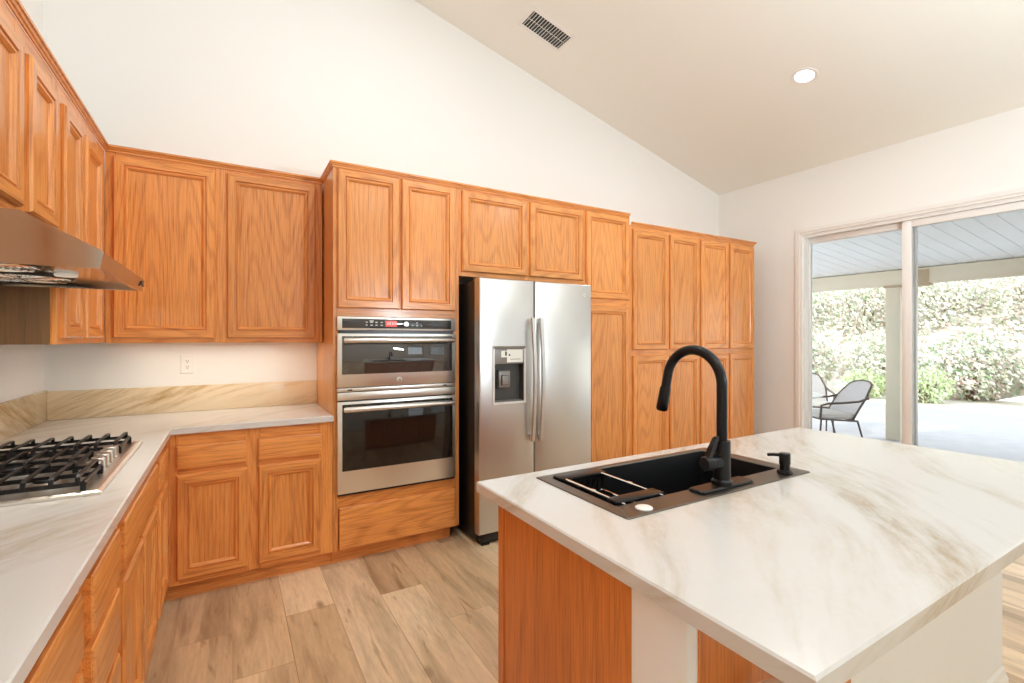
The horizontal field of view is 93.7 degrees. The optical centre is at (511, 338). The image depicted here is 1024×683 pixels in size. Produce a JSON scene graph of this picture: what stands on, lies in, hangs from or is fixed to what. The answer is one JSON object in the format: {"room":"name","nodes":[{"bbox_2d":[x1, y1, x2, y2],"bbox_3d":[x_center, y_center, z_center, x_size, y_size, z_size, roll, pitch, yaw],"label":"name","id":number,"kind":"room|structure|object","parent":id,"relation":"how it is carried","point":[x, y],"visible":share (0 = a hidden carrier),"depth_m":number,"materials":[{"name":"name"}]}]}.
{"room":"kitchen","nodes":[
{"label":"kitchen","id":0,"kind":"room"},
{"bbox_2d":[0,0,42,402],"bbox_3d":[-0.763,-0.935,-0.636,0.150,4.631,7.680,0,0,-31],"label":"wall","id":1,"kind":"structure","parent":0,"point":[21,366],"depth_m":2.46,"materials":[{"name":"white paint"}]},
{"bbox_2d":[0,391,47,440],"bbox_3d":[-1.846,0.381,1.371,0.020,0.168,3.118,0,0,-31],"label":"backsplash","id":2,"kind":"structure","parent":1,"relation":"attached to","point":[17,415],"depth_m":2.38,"materials":[{"name":"beige stone"}]},
{"bbox_2d":[0,0,58,228],"bbox_3d":[-1.719,-0.685,1.468,0.340,0.670,0.785,0,0,-31],"label":"upper cabinet","id":3,"kind":"object","parent":1,"relation":"attached to","point":[29,97],"visible":0.79,"depth_m":1.59,"materials":[{"name":"brown wood"}]},
{"bbox_2d":[0,208,144,290],"bbox_3d":[-1.597,-0.269,1.523,0.602,0.147,0.754,0,0,-31],"label":"range hood","id":4,"kind":"object","parent":3,"relation":"attached to","point":[33,252],"visible":1,"depth_m":1.33,"materials":[{"name":"silver metal"}]},
{"bbox_2d":[0,263,43,272],"bbox_3d":[-1.527,-0.210,1.359,0.288,0.013,0.288,0,0,-31],"label":"fan grille","id":5,"kind":"object","parent":4,"relation":"attached to","point":[3,267],"depth_m":1.42,"materials":[{"name":"silver metal"}]},
{"bbox_2d":[0,272,75,283],"bbox_3d":[-1.707,-0.210,1.664,0.288,0.013,0.288,0,0,-31],"label":"fan grille","id":6,"kind":"object","parent":4,"relation":"attached to","point":[35,277],"depth_m":1.65,"materials":[{"name":"silver metal"}]},
{"bbox_2d":[0,79,104,344],"bbox_3d":[-2.136,-0.497,2.177,0.340,1.045,0.850,0,0,-31],"label":"upper cabinet","id":7,"kind":"object","parent":1,"relation":"attached to","point":[28,315],"visible":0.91,"depth_m":2.04,"materials":[{"name":"brown wood"}]},
{"bbox_2d":[43,0,718,390],"bbox_3d":[-0.126,-0.935,4.285,5.945,4.631,0.150,0,0,-31],"label":"wall","id":8,"kind":"structure","parent":0,"point":[289,86],"depth_m":3.42,"materials":[{"name":"white paint"}]},
{"bbox_2d":[47,380,316,419],"bbox_3d":[-2.011,0.383,3.073,1.424,0.162,0.020,0,0,-31],"label":"backsplash","id":9,"kind":"structure","parent":8,"relation":"attached to","point":[72,404],"depth_m":3.00,"materials":[{"name":"beige stone"}]},
{"bbox_2d":[181,355,193,373],"bbox_3d":[-2.063,0.165,3.050,0.072,0.120,0.010,0,0,-31],"label":"wall outlet","id":10,"kind":"object","parent":8,"relation":"attached to","point":[187,361],"visible":1,"depth_m":3.05,"materials":[{"name":"white plastic"}]},
{"bbox_2d":[184,359,190,368],"bbox_3d":[-2.062,0.165,3.048,0.034,0.068,0.003,0,0,-31],"label":"receptacle","id":11,"kind":"object","parent":10,"relation":"attached to","point":[187,362],"depth_m":3.05,"materials":[{"name":"plastic"}]},
{"bbox_2d":[105,151,321,342],"bbox_3d":[-1.812,-0.500,3.023,1.118,1.056,0.310,0,0,-31],"label":"upper cabinet","id":12,"kind":"object","parent":8,"relation":"attached to","point":[221,255],"visible":1,"depth_m":2.85,"materials":[{"name":"brown wood"}]},
{"bbox_2d":[5,0,322,183],"bbox_3d":[-1.323,-1.040,2.200,1.125,0.036,1.645,0,0,-31],"label":"crown molding","id":13,"kind":"structure","parent":12,"relation":"attached to","point":[16,6],"depth_m":2.45,"materials":[{"name":"brown wood"}]},
{"bbox_2d":[122,342,311,343],"bbox_3d":[-1.785,0.032,2.987,1.000,0.007,0.040,0,0,-31],"label":"light","id":14,"kind":"object","parent":12,"relation":"attached to","point":[277,342],"visible":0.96,"depth_m":2.95,"materials":[{"name":"white plastic"}]},
{"bbox_2d":[459,188,582,284],"bbox_3d":[-0.044,-0.741,3.857,1.097,0.618,0.630,0,0,-31],"label":"upper cabinet","id":15,"kind":"object","parent":8,"relation":"attached to","point":[501,237],"visible":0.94,"depth_m":3.56,"materials":[{"name":"brown wood"}]},
{"bbox_2d":[144,526,1023,682],"bbox_3d":[1.862,1.430,0.912,6.245,0.100,7.980,0,0,-31],"label":"floor","id":16,"kind":"structure","parent":0,"point":[425,612],"depth_m":2.30,"materials":[{"name":"brown wood"}]},
{"bbox_2d":[24,593,83,682],"bbox_3d":[-1.003,0.941,0.552,0.641,0.878,0.771,0,0,-31],"label":"base cabinet","id":17,"kind":"object","parent":16,"relation":"on","point":[59,661],"visible":0.43,"depth_m":0.90,"materials":[{"name":"brown wood"}]},
{"bbox_2d":[76,528,120,682],"bbox_3d":[-1.302,0.941,1.059,0.641,0.878,0.402,0,0,-31],"label":"base cabinet","id":18,"kind":"object","parent":16,"relation":"on","point":[101,662],"visible":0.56,"depth_m":1.18,"materials":[{"name":"brown wood"}]},
{"bbox_2d":[115,464,157,682],"bbox_3d":[-1.619,0.941,1.596,0.641,0.878,0.844,0,0,-31],"label":"base cabinet","id":19,"kind":"object","parent":16,"relation":"on","point":[137,583],"visible":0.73,"depth_m":1.69,"materials":[{"name":"brown wood"}]},
{"bbox_2d":[154,446,168,619],"bbox_3d":[-1.943,0.941,2.146,0.641,0.878,0.430,0,0,-31],"label":"base cabinet","id":20,"kind":"object","parent":16,"relation":"on","point":[162,501],"visible":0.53,"depth_m":2.30,"materials":[{"name":"brown wood"}]},
{"bbox_2d":[165,422,332,600],"bbox_3d":[-1.593,0.941,2.954,0.824,0.878,0.651,0,0,-31],"label":"base cabinet","id":21,"kind":"object","parent":16,"relation":"on","point":[246,505],"visible":0.84,"depth_m":2.68,"materials":[{"name":"brown wood"}]},
{"bbox_2d":[0,403,333,682],"bbox_3d":[-1.233,0.483,1.734,1.445,0.036,3.119,0,0,-31],"label":"countertop","id":22,"kind":"structure","parent":21,"relation":"on","point":[48,549],"depth_m":1.20,"materials":[{"name":"white stone"}]},
{"bbox_2d":[0,432,142,506],"bbox_3d":[-1.652,0.435,1.647,0.517,0.059,0.815,0,0,-31],"label":"gas cooktop","id":23,"kind":"object","parent":22,"relation":"in","point":[35,474],"visible":1,"depth_m":1.60,"materials":[{"name":"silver metal"}]},
{"bbox_2d":[317,167,458,562],"bbox_3d":[-0.879,0.165,3.375,0.830,2.430,0.651,0,0,-31],"label":"tall cabinet","id":24,"kind":"object","parent":16,"relation":"on","point":[390,245],"visible":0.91,"depth_m":3.09,"materials":[{"name":"brown wood"}]},
{"bbox_2d":[337,316,454,496],"bbox_3d":[-0.844,0.414,3.297,0.772,1.092,0.618,0,0,-31],"label":"double wall oven","id":25,"kind":"object","parent":24,"relation":"in","point":[396,402],"visible":1,"depth_m":3.06,"materials":[{"name":"metal"}]},
{"bbox_2d":[320,160,630,217],"bbox_3d":[-0.130,-1.054,3.656,2.446,0.032,0.370,0,0,-31],"label":"crown molding","id":26,"kind":"structure","parent":24,"relation":"attached to","point":[332,163],"depth_m":3.31,"materials":[{"name":"brown wood"}]},
{"bbox_2d":[457,277,590,545],"bbox_3d":[0.008,0.487,3.701,0.947,1.785,0.871,0,0,-31],"label":"refrigerator","id":27,"kind":"object","parent":16,"relation":"on","point":[525,346],"visible":0.83,"depth_m":3.33,"materials":[{"name":"silver metal"}]},
{"bbox_2d":[583,210,628,461],"bbox_3d":[0.641,0.165,4.272,0.505,2.430,0.650,0,0,-31],"label":"tall cabinet","id":28,"kind":"object","parent":16,"relation":"on","point":[605,236],"visible":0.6,"depth_m":4.01,"materials":[{"name":"brown wood"}]},
{"bbox_2d":[629,225,698,455],"bbox_3d":[1.248,0.200,4.630,0.901,2.360,0.650,0,0,-31],"label":"pantry cabinet","id":29,"kind":"object","parent":16,"relation":"on","point":[663,265],"visible":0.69,"depth_m":4.33,"materials":[{"name":"brown wood"}]},
{"bbox_2d":[631,222,756,245],"bbox_3d":[1.711,-0.988,4.741,1.771,0.032,0.370,0,0,-31],"label":"crown molding","id":30,"kind":"structure","parent":29,"relation":"attached to","point":[637,224],"depth_m":4.51,"materials":[{"name":"brown wood"}]},
{"bbox_2d":[699,237,753,443],"bbox_3d":[2.011,0.200,5.080,0.871,2.360,0.650,0,0,-31],"label":"pantry cabinet","id":31,"kind":"object","parent":16,"relation":"on","point":[726,268],"visible":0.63,"depth_m":4.82,"materials":[{"name":"brown wood"}]},
{"bbox_2d":[498,506,1008,682],"bbox_3d":[0.886,0.941,1.647,1.736,0.878,0.754,0,0,-31],"label":"kitchen island","id":32,"kind":"object","parent":16,"relation":"on","point":[562,618],"visible":0.26,"depth_m":1.28,"materials":[{"name":"brown wood"}]},
{"bbox_2d":[476,427,1023,682],"bbox_3d":[0.955,0.483,1.581,1.869,0.036,1.047,0,0,-31],"label":"island countertop","id":33,"kind":"structure","parent":32,"relation":"on","point":[816,576],"depth_m":1.09,"materials":[{"name":"white stone"}]},
{"bbox_2d":[536,447,809,519],"bbox_3d":[0.556,0.577,1.627,0.856,0.232,0.428,0,0,-31],"label":"sink","id":34,"kind":"object","parent":33,"relation":"in","point":[673,474],"visible":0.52,"depth_m":1.76,"materials":[{"name":"black metal"}]},
{"bbox_2d":[553,468,663,505],"bbox_3d":[0.297,0.489,1.498,0.185,0.074,0.320,0,0,-31],"label":"drying rack","id":35,"kind":"object","parent":34,"relation":"on","point":[571,478],"visible":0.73,"depth_m":1.55,"materials":[{"name":"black metal"}]},
{"bbox_2d":[635,504,652,510],"bbox_3d":[0.357,0.458,1.298,0.047,0.005,0.047,0,0,-31],"label":"cover","id":36,"kind":"object","parent":34,"relation":"on","point":[641,507],"visible":1,"depth_m":1.29,"materials":[{"name":"white plastic"}]},
{"bbox_2d":[553,451,774,505],"bbox_3d":[0.535,0.579,1.649,0.759,0.228,0.317,0,0,-31],"label":"basin","id":37,"kind":"object","parent":34,"relation":"in","point":[675,473],"depth_m":1.82,"materials":[{"name":"black"}]},
{"bbox_2d":[656,345,752,494],"bbox_3d":[0.595,0.242,1.593,0.250,0.438,0.292,0,0,-31],"label":"kitchen faucet","id":38,"kind":"object","parent":34,"relation":"on","point":[717,457],"visible":1,"depth_m":1.48,"materials":[{"name":"metal"}]},
{"bbox_2d":[711,440,732,486],"bbox_3d":[0.654,0.385,1.494,0.062,0.135,0.062,0,0,-31],"label":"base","id":39,"kind":"object","parent":38,"relation":"on","point":[722,451],"depth_m":1.47,"materials":[{"name":"black metal"}]},
{"bbox_2d":[767,452,792,474],"bbox_3d":[0.923,0.426,1.650,0.050,0.069,0.078,0,0,-31],"label":"soap dispenser","id":40,"kind":"object","parent":34,"relation":"on","point":[784,457],"visible":1,"depth_m":1.62,"materials":[{"name":"black metal"}]},
{"bbox_2d":[415,0,1023,194],"bbox_3d":[1.862,-2.553,0.912,6.245,1.774,7.980,0,0,-31],"label":"ceiling","id":41,"kind":"structure","parent":0,"point":[706,87],"depth_m":3.75,"materials":[{"name":"white paint"}]},
{"bbox_2d":[517,6,575,52],"bbox_3d":[0.275,-2.448,3.819,0.407,0.109,0.236,0,0,-31],"label":"ceiling vent","id":42,"kind":"object","parent":41,"relation":"in","point":[534,21],"visible":1,"depth_m":3.81,"materials":[{"name":"white metal"}]},
{"bbox_2d":[791,67,818,83],"bbox_3d":[2.256,-2.019,3.701,0.178,0.051,0.184,0,0,-26],"label":"recessed light","id":43,"kind":"object","parent":41,"relation":"in","point":[806,75],"visible":1,"depth_m":3.70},
{"bbox_2d":[719,107,1023,434],"bbox_3d":[4.487,-0.163,2.460,0.150,3.085,7.680,0,0,-31],"label":"wall","id":44,"kind":"structure","parent":0,"point":[983,156],"depth_m":4.71,"materials":[{"name":"white paint"}]},
{"bbox_2d":[795,187,1023,445],"bbox_3d":[3.650,0.136,3.856,0.165,2.488,2.611,0,0,-31],"label":"door","id":45,"kind":"structure","parent":44,"relation":"in","point":[909,225],"depth_m":4.19,"materials":[{"name":"white plastic"}]},
{"label":"outside","id":46,"kind":"structure","parent":0,"visible":0},
{"bbox_2d":[812,398,1023,462],"bbox_3d":[5.545,1.485,7.913,7.209,0.110,20.000,0,0,-31],"label":"floor","id":47,"kind":"structure","parent":46,"point":[997,436],"depth_m":7.43,"materials":[{"name":"concrete"}]},
{"bbox_2d":[812,392,823,398],"bbox_3d":[3.296,1.049,5.948,0.950,0.764,0.950,0,0,-31],"label":"patio table","id":48,"kind":"object","parent":47,"relation":"on","point":[814,394],"visible":0.06,"depth_m":5.60,"materials":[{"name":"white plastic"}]},
{"bbox_2d":[812,373,834,432],"bbox_3d":[4.512,0.985,7.298,0.598,0.896,0.790,0,0,24],"label":"patio chair","id":49,"kind":"object","parent":47,"relation":"on","point":[818,385],"visible":0.3,"depth_m":7.38,"materials":[{"name":"metal"}]},
{"bbox_2d":[812,399,828,406],"bbox_3d":[4.457,0.970,7.179,0.490,0.070,0.455,0,0,24],"label":"seat cushion","id":50,"kind":"object","parent":49,"relation":"on","point":[815,402],"depth_m":6.98,"materials":[{"name":"white fabric"}]},
{"bbox_2d":[812,380,872,436],"bbox_3d":[4.164,0.985,6.185,0.790,0.896,0.598,0,0,-1],"label":"patio chair","id":51,"kind":"object","parent":47,"relation":"on","point":[847,403],"visible":0.88,"depth_m":6.09,"materials":[{"name":"fabric"}]},
{"bbox_2d":[812,408,853,418],"bbox_3d":[4.033,0.970,6.184,0.455,0.070,0.490,0,0,-1],"label":"seat cushion","id":52,"kind":"object","parent":51,"relation":"on","point":[830,413],"depth_m":5.98,"materials":[{"name":"white fabric"}]},
{"bbox_2d":[812,210,1023,440],"bbox_3d":[4.596,0.065,5.635,3.258,2.729,15.040,0,0,-31],"label":"patio cover","id":53,"kind":"object","parent":47,"relation":"on","point":[990,246],"visible":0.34,"depth_m":6.05,"materials":[{"name":"paint"}]},
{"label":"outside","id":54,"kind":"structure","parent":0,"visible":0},
{"bbox_2d":[827,387,1023,416],"bbox_3d":[8.462,1.515,13.116,3.099,0.130,38.000,0,0,-31],"label":"ground","id":55,"kind":"structure","parent":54,"point":[1000,407],"depth_m":10.32,"materials":[{"name":"white concrete"}]},
{"bbox_2d":[812,332,836,383],"bbox_3d":[8.163,0.688,13.512,1.744,1.904,1.698,0,0,-31],"label":"shrub","id":56,"kind":"object","parent":55,"relation":"on","point":[820,356],"visible":0.3,"depth_m":13.00,"materials":[{"name":"green plant"}]},
{"bbox_2d":[839,368,885,397],"bbox_3d":[8.621,1.182,11.747,1.019,0.919,0.991,0,0,-31],"label":"shrub","id":57,"kind":"object","parent":55,"relation":"on","point":[877,388],"visible":0.61,"depth_m":11.62,"materials":[{"name":"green plant"}]},
{"bbox_2d":[839,329,921,394],"bbox_3d":[9.571,0.700,12.483,1.699,1.881,1.714,0,0,-31],"label":"shrub","id":58,"kind":"object","parent":55,"relation":"on","point":[875,356],"visible":0.48,"depth_m":12.39,"materials":[{"name":"green plant"}]},
{"bbox_2d":[918,366,956,403],"bbox_3d":[9.303,1.130,10.821,1.136,1.023,1.061,0,0,-31],"label":"shrub","id":59,"kind":"object","parent":55,"relation":"on","point":[931,392],"visible":0.62,"depth_m":10.58,"materials":[{"name":"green plant"}]},
{"bbox_2d":[923,329,1022,400],"bbox_3d":[10.691,0.700,11.173,1.705,1.881,1.702,0,0,-31],"label":"shrub","id":60,"kind":"object","parent":55,"relation":"on","point":[972,384],"visible":0.93,"depth_m":10.88,"materials":[{"name":"green plant"}]},
{"bbox_2d":[1015,350,1023,383],"bbox_3d":[11.508,0.692,9.821,1.690,1.898,1.720,0,0,-31],"label":"shrub","id":61,"kind":"object","parent":55,"relation":"on","point":[1021,365],"visible":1,"depth_m":10.35,"materials":[{"name":"green plant"}]},
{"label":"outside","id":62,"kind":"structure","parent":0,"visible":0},
{"bbox_2d":[812,276,1023,400],"bbox_3d":[13.414,-1.794,16.036,9.000,7.112,38.000,0,0,-31],"label":"slope","id":63,"kind":"structure","parent":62,"point":[838,341],"depth_m":13.11,"materials":[{"name":"green plant"}]},
{"bbox_2d":[812,291,832,329],"bbox_3d":[9.971,-0.899,16.557,2.030,2.478,2.021,0,0,-31],"label":"shrub","id":64,"kind":"object","parent":63,"relation":"on","point":[816,301],"visible":0.11,"depth_m":15.88,"materials":[{"name":"green plant"}]},
{"bbox_2d":[824,287,885,335],"bbox_3d":[10.972,-0.888,15.065,2.009,2.456,2.004,0,0,-31],"label":"shrub","id":65,"kind":"object","parent":63,"relation":"on","point":[853,292],"visible":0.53,"depth_m":14.76,"materials":[{"name":"green plant"}]},
{"bbox_2d":[918,279,990,332],"bbox_3d":[12.034,-0.892,13.480,2.011,2.464,1.988,0,0,-31],"label":"shrub","id":66,"kind":"object","parent":63,"relation":"on","point":[938,287],"visible":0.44,"depth_m":12.98,"materials":[{"name":"green plant"}]},
{"bbox_2d":[983,276,1023,330],"bbox_3d":[13.071,-0.882,11.883,2.022,2.445,2.026,0,0,-31],"label":"shrub","id":67,"kind":"object","parent":63,"relation":"on","point":[1009,286],"visible":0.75,"depth_m":12.03,"materials":[{"name":"green plant"}]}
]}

